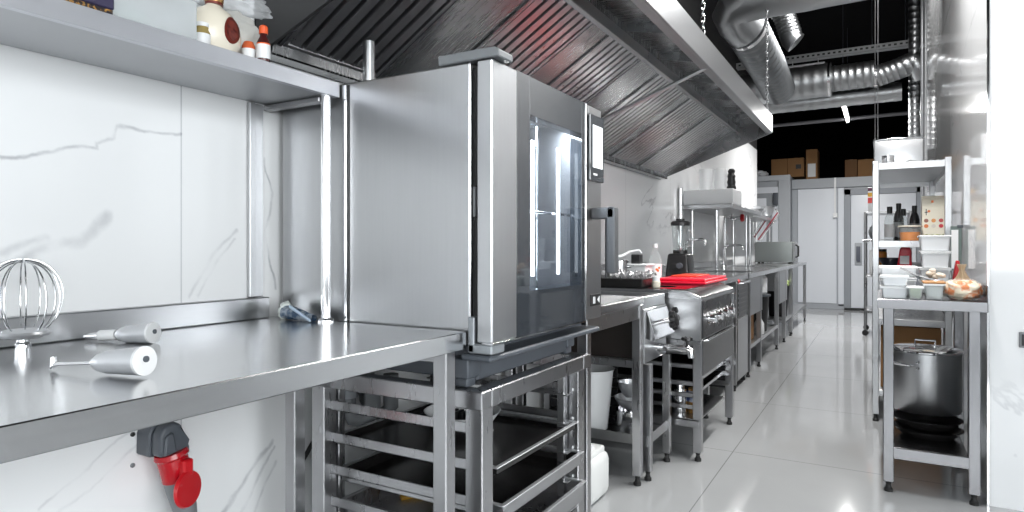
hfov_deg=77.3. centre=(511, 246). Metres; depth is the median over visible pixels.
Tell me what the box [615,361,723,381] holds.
tray
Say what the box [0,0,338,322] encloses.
shelf
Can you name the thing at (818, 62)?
channel
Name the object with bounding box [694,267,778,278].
countertop
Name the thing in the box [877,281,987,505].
serving table
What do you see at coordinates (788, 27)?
flexible duct
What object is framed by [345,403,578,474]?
baking tray
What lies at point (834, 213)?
cable conduit
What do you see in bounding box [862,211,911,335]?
trolley
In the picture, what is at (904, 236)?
tub
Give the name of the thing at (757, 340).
shelf
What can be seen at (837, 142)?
wall
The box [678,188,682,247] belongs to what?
riser pipe
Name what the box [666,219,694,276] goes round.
blender
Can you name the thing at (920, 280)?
tub
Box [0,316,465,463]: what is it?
countertop
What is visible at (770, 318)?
shelf
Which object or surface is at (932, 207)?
carton
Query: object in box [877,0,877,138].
hanging wire
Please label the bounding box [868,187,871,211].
tin
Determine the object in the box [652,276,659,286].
spice jar
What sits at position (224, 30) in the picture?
liquor bottle
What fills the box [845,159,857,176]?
cardboard box
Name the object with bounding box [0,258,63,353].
whisk
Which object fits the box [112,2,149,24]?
plastic wrap
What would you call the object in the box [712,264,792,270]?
countertop
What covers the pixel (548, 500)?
pan
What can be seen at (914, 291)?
tub
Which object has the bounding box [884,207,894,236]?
syrup bottle
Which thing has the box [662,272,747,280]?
countertop
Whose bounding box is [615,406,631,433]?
saucepan
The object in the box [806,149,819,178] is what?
cardboard box
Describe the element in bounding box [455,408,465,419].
block
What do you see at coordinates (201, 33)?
jar
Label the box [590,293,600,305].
switch plate
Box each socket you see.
[137,421,200,511]
[143,356,149,361]
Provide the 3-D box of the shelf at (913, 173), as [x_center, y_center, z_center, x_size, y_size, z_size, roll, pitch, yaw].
[2.798,-0.502,4.533,0.413,0.040,1.450,0,0,30]
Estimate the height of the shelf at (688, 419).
0.043 m
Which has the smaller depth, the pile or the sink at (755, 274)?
the pile
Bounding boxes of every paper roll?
[699,169,711,189]
[714,168,725,188]
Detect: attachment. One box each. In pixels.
[50,346,156,375]
[83,322,160,343]
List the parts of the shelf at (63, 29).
under panel, support arm, tube post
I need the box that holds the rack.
[872,157,951,420]
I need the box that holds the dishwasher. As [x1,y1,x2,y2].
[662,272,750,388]
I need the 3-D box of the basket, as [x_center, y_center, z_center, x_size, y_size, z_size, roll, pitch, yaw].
[3.629,-0.317,9.152,0.378,0.477,0.041,0,0,21]
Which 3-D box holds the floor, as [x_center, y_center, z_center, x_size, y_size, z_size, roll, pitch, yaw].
[2.057,1.150,5.163,8.400,0.120,19.000,0,0,30]
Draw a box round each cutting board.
[660,275,725,281]
[660,278,726,284]
[671,273,708,276]
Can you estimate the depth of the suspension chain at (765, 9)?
5.16 m
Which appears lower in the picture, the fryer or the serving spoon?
the fryer
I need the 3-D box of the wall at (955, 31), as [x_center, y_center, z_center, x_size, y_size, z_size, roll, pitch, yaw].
[4.404,-1.010,4.039,2.810,4.200,4.720,0,0,30]
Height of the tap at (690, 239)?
0.302 m
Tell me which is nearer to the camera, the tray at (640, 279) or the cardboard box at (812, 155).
the tray at (640, 279)
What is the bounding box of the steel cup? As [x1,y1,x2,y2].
[881,155,894,162]
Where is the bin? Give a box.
[754,294,770,330]
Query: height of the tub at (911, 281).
0.137 m
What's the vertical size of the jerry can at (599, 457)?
0.249 m
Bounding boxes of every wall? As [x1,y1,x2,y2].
[0,0,756,511]
[757,89,908,179]
[924,0,1023,510]
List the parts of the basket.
red handle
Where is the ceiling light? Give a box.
[842,28,849,121]
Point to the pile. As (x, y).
(931, 273)
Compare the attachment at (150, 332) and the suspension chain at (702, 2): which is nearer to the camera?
the attachment at (150, 332)
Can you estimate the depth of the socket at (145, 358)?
1.08 m
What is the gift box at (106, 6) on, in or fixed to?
on the shelf at (63, 29)
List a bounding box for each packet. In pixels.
[278,301,316,321]
[897,247,911,265]
[951,260,959,280]
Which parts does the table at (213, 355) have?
leg, leg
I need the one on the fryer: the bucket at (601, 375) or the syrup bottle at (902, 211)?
the bucket at (601, 375)
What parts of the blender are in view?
motor, jug lid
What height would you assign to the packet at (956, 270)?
0.163 m
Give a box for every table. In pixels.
[0,296,465,511]
[506,295,643,511]
[601,262,736,418]
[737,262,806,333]
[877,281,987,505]
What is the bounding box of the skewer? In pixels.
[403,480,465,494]
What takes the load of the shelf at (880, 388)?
attached to the rack
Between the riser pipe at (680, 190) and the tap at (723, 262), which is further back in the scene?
the tap at (723, 262)
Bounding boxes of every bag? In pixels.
[190,0,268,19]
[225,7,259,52]
[941,264,983,299]
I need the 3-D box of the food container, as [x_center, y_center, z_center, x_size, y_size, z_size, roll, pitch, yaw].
[-0.903,-0.545,1.502,0.217,0.106,0.225,0,0,30]
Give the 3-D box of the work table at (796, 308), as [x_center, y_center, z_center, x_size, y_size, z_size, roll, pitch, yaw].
[3.590,0.656,8.863,0.735,0.868,1.740,0,0,30]
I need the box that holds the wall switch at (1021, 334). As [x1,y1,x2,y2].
[1019,332,1023,347]
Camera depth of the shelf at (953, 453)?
2.80 m
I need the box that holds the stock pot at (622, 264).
[618,260,634,276]
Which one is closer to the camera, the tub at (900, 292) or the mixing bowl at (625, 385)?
the tub at (900, 292)
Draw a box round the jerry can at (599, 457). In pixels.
[591,443,608,504]
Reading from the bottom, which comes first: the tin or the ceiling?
the tin
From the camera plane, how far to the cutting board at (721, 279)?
3.75 m
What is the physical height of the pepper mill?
0.212 m
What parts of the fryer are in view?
leg, leg, panel, tank, leg, panel, knob stem, leg, star knob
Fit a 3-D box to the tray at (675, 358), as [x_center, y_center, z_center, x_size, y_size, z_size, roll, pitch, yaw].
[0.832,0.615,3.776,0.665,0.018,0.689,0,0,30]
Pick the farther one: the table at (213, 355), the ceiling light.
the ceiling light
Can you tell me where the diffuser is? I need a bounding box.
[842,106,848,121]
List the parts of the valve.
red handle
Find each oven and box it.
[283,40,617,386]
[755,242,798,263]
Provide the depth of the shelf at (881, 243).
3.94 m
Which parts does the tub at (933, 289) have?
lid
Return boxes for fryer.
[517,291,694,480]
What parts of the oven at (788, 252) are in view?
door, door handle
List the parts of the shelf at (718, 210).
tube post, tube post, tube post, tube post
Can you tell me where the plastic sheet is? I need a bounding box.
[757,170,768,175]
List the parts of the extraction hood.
blank panel, plate, blank panel, blank panel, blank panel, blank panel, filter rail, brace rod, blank panel, blank panel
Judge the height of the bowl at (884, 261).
0.050 m
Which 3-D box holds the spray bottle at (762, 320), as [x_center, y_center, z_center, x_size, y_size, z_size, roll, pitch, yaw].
[2.355,0.727,6.099,0.096,0.200,0.095,0,0,30]
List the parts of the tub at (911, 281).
lid, food tub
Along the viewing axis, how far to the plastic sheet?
11.74 m
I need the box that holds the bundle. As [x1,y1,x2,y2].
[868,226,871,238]
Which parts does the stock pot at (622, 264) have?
pot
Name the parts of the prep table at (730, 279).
leg, leg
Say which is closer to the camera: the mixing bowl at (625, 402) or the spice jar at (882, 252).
the mixing bowl at (625, 402)
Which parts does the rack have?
leg, leg, leg, leg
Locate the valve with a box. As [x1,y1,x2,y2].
[730,214,744,221]
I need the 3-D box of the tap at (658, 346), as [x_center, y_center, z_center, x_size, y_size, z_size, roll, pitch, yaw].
[0.780,0.478,3.071,0.191,0.099,0.054,0,0,30]
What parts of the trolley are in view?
post, post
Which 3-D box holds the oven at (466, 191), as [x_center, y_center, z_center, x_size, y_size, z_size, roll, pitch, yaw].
[-0.173,-0.150,2.150,0.890,1.059,0.750,0,0,30]
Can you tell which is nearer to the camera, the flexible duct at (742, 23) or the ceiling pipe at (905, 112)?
the flexible duct at (742, 23)
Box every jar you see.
[193,21,210,43]
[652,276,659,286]
[879,249,886,264]
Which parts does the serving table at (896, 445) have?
leg, leg, leg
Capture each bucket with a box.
[591,364,614,429]
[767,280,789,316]
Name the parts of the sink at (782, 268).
leg, leg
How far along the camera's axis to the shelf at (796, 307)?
8.89 m
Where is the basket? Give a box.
[752,209,779,240]
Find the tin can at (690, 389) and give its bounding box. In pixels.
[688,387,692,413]
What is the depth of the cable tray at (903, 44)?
7.97 m
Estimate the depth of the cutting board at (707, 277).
3.82 m
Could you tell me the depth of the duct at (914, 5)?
7.25 m
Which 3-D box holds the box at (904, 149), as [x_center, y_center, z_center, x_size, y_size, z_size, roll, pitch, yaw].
[2.722,-0.626,4.519,0.293,0.207,0.560,0,0,30]
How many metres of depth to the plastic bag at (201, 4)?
1.85 m
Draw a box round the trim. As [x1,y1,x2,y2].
[987,0,989,505]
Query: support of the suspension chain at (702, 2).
hanging from the ceiling
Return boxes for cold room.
[757,175,794,293]
[792,176,919,310]
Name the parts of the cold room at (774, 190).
door, door frame, corner post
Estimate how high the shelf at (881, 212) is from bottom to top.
0.025 m
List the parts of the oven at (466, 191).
door, door trim, dark glass panel, touch panel, door handle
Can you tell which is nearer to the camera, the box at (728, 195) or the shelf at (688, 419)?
the shelf at (688, 419)
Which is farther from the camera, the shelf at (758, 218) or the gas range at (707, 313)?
the shelf at (758, 218)
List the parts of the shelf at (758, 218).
tube post, tube post, tube post, tube post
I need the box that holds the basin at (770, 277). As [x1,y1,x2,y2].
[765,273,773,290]
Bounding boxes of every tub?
[629,254,654,277]
[879,265,917,295]
[880,275,909,298]
[897,225,922,240]
[906,285,924,299]
[917,235,951,293]
[921,280,945,299]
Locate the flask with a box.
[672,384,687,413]
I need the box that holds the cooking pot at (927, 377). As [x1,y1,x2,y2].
[894,339,963,416]
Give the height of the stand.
0.710 m
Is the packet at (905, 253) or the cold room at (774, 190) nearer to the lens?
the packet at (905, 253)
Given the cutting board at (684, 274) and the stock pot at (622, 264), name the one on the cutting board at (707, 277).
the cutting board at (684, 274)
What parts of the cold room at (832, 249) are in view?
wall panel, wall panel, door handle, lock plate, door frame, door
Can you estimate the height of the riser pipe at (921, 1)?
4.200 m
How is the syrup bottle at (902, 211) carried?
on the rack
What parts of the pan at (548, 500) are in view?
yellow handle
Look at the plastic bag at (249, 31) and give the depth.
1.77 m
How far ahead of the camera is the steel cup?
4.11 m
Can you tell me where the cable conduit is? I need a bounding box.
[833,178,836,217]
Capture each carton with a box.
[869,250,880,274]
[921,195,943,234]
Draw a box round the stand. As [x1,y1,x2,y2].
[312,352,588,511]
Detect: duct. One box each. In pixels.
[712,0,863,104]
[740,52,919,103]
[763,82,901,113]
[771,13,803,51]
[908,0,919,136]
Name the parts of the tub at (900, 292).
food tub, lid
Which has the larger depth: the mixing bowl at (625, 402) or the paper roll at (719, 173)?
the paper roll at (719, 173)
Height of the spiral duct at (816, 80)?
0.410 m
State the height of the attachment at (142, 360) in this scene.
0.051 m
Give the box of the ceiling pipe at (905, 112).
[773,111,908,126]
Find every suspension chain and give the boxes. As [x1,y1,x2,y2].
[701,0,704,33]
[765,9,768,107]
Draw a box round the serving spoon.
[900,267,943,280]
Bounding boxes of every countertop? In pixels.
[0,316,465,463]
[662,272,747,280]
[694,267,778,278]
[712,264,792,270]
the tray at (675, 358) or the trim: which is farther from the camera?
the tray at (675, 358)
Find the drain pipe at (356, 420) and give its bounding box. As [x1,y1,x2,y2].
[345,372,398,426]
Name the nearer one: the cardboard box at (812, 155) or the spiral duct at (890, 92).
the spiral duct at (890, 92)
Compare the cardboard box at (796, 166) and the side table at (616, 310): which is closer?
the side table at (616, 310)
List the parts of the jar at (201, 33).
lid, glass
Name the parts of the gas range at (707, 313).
guide rail, guide rail, guide rail, hob glass, plate, guide rail, guide rail, leg, knob, dark panel, control panel, knob, guide rail, rail, guide rail, knob, guide rail, leg, knob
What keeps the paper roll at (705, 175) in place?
on the box at (728, 195)
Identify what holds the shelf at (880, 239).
attached to the trolley
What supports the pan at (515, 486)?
in the stand
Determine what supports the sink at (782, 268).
on the floor
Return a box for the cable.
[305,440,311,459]
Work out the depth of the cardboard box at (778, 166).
11.86 m
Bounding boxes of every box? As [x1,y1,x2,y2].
[65,0,113,14]
[683,188,741,205]
[751,314,753,339]
[771,159,787,175]
[788,158,805,178]
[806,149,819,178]
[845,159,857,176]
[858,159,873,176]
[873,136,923,162]
[881,325,941,386]
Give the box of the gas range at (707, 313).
[601,282,736,461]
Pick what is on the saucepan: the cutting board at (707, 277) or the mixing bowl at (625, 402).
the mixing bowl at (625, 402)
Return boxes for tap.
[654,336,694,357]
[683,238,706,249]
[720,244,743,267]
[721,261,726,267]
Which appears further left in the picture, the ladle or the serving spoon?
the ladle
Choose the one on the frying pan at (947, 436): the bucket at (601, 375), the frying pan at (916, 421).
the frying pan at (916, 421)
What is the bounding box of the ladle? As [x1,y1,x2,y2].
[604,249,641,258]
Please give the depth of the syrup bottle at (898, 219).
4.52 m
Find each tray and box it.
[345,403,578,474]
[601,269,656,287]
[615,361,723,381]
[618,370,723,393]
[651,346,692,364]
[736,0,908,70]
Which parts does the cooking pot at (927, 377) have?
loop handle, lid handle, pot lid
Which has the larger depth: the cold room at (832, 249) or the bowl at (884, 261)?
the cold room at (832, 249)
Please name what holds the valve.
attached to the shelf at (718, 210)
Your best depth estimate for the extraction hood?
2.85 m
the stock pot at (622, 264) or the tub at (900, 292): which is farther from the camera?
the stock pot at (622, 264)
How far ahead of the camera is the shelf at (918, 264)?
3.99 m
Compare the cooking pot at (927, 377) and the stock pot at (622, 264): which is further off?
the stock pot at (622, 264)
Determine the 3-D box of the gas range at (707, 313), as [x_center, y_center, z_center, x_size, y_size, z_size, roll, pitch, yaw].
[0.830,0.654,3.777,0.861,0.873,0.835,0,0,30]
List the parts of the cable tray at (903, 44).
hanger rod, hanger rod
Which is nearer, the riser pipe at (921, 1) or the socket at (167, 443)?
the socket at (167, 443)
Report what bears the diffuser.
attached to the ceiling light
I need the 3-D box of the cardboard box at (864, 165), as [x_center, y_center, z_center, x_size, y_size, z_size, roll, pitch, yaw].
[6.288,-1.371,11.351,0.260,0.320,0.451,0,0,30]
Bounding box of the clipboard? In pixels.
[950,225,962,269]
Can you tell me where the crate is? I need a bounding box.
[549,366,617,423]
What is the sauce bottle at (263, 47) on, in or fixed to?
on the shelf at (63, 29)
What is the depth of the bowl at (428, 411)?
2.17 m
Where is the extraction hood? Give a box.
[254,0,772,179]
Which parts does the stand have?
leg, guide rail, guide rail, guide rail, guide rail, frame, leg, guide rail, guide rail, guide rail, guide rail, leg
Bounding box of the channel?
[788,58,824,67]
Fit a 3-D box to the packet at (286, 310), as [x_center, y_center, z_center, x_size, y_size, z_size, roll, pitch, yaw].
[-0.647,0.193,1.927,0.158,0.056,0.056,0,0,38]
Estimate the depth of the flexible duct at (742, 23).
5.47 m
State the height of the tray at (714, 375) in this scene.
0.018 m
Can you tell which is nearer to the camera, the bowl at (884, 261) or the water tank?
the bowl at (884, 261)
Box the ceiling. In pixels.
[767,0,908,89]
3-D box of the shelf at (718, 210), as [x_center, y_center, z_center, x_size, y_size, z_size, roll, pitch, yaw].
[2.294,-0.094,6.891,0.478,0.632,1.670,0,0,30]
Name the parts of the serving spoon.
handle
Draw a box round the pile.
[925,268,945,278]
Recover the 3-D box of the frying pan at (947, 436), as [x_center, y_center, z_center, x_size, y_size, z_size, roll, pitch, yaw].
[1.979,0.855,3.053,0.286,0.060,0.393,0,0,30]
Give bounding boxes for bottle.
[185,0,240,51]
[241,41,255,57]
[256,25,270,61]
[652,244,661,276]
[754,320,763,333]
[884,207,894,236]
[893,203,903,240]
[898,209,908,236]
[909,206,919,231]
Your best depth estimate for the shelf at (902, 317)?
3.98 m
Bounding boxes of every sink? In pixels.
[662,261,778,376]
[711,259,792,341]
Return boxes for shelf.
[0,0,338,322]
[591,421,666,446]
[610,389,723,427]
[683,204,760,269]
[726,215,776,264]
[751,324,777,347]
[767,313,790,321]
[768,304,805,314]
[866,211,908,215]
[866,239,893,241]
[866,305,871,310]
[879,159,951,187]
[879,241,919,246]
[879,262,951,272]
[879,308,951,327]
[879,356,882,395]
[894,417,968,468]
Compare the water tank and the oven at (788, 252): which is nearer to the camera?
the water tank
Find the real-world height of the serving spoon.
0.066 m
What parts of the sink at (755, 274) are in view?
leg, leg, leg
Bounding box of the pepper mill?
[727,169,735,188]
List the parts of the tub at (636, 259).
lid handle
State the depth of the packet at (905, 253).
4.00 m
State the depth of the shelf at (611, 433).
3.06 m
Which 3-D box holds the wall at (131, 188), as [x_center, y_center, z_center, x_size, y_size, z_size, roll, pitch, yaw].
[0.159,-1.010,3.875,0.200,4.200,14.470,0,0,30]
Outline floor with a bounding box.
[591,308,1023,511]
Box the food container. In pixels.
[145,2,197,17]
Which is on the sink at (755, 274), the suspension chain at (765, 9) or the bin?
the bin
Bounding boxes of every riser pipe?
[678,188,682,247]
[920,0,923,285]
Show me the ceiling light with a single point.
(845, 108)
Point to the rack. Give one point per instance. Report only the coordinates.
(913, 173)
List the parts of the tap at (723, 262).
spout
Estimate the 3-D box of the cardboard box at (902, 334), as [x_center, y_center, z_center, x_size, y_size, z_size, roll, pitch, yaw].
[2.660,0.695,4.295,0.323,0.389,0.700,0,0,30]
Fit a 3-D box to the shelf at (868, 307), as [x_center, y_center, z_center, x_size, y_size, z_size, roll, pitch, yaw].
[4.704,0.777,8.023,0.475,0.025,0.600,0,0,30]
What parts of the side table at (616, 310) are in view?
leg, leg, leg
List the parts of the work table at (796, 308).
leg, leg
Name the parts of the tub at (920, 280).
food tub, food tub, lid, food tub, lid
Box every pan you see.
[342,445,583,511]
[342,477,586,511]
[894,410,963,431]
[894,420,964,441]
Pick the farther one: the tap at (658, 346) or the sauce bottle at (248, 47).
the tap at (658, 346)
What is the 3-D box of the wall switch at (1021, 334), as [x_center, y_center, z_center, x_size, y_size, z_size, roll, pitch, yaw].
[2.122,0.383,2.624,0.068,0.065,0.014,0,0,30]
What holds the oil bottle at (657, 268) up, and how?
on the gas range at (707, 313)
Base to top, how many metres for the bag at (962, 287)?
0.154 m
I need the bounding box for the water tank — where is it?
[762,275,766,293]
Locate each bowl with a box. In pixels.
[424,405,500,421]
[613,393,631,410]
[617,379,631,397]
[753,206,775,216]
[879,258,897,264]

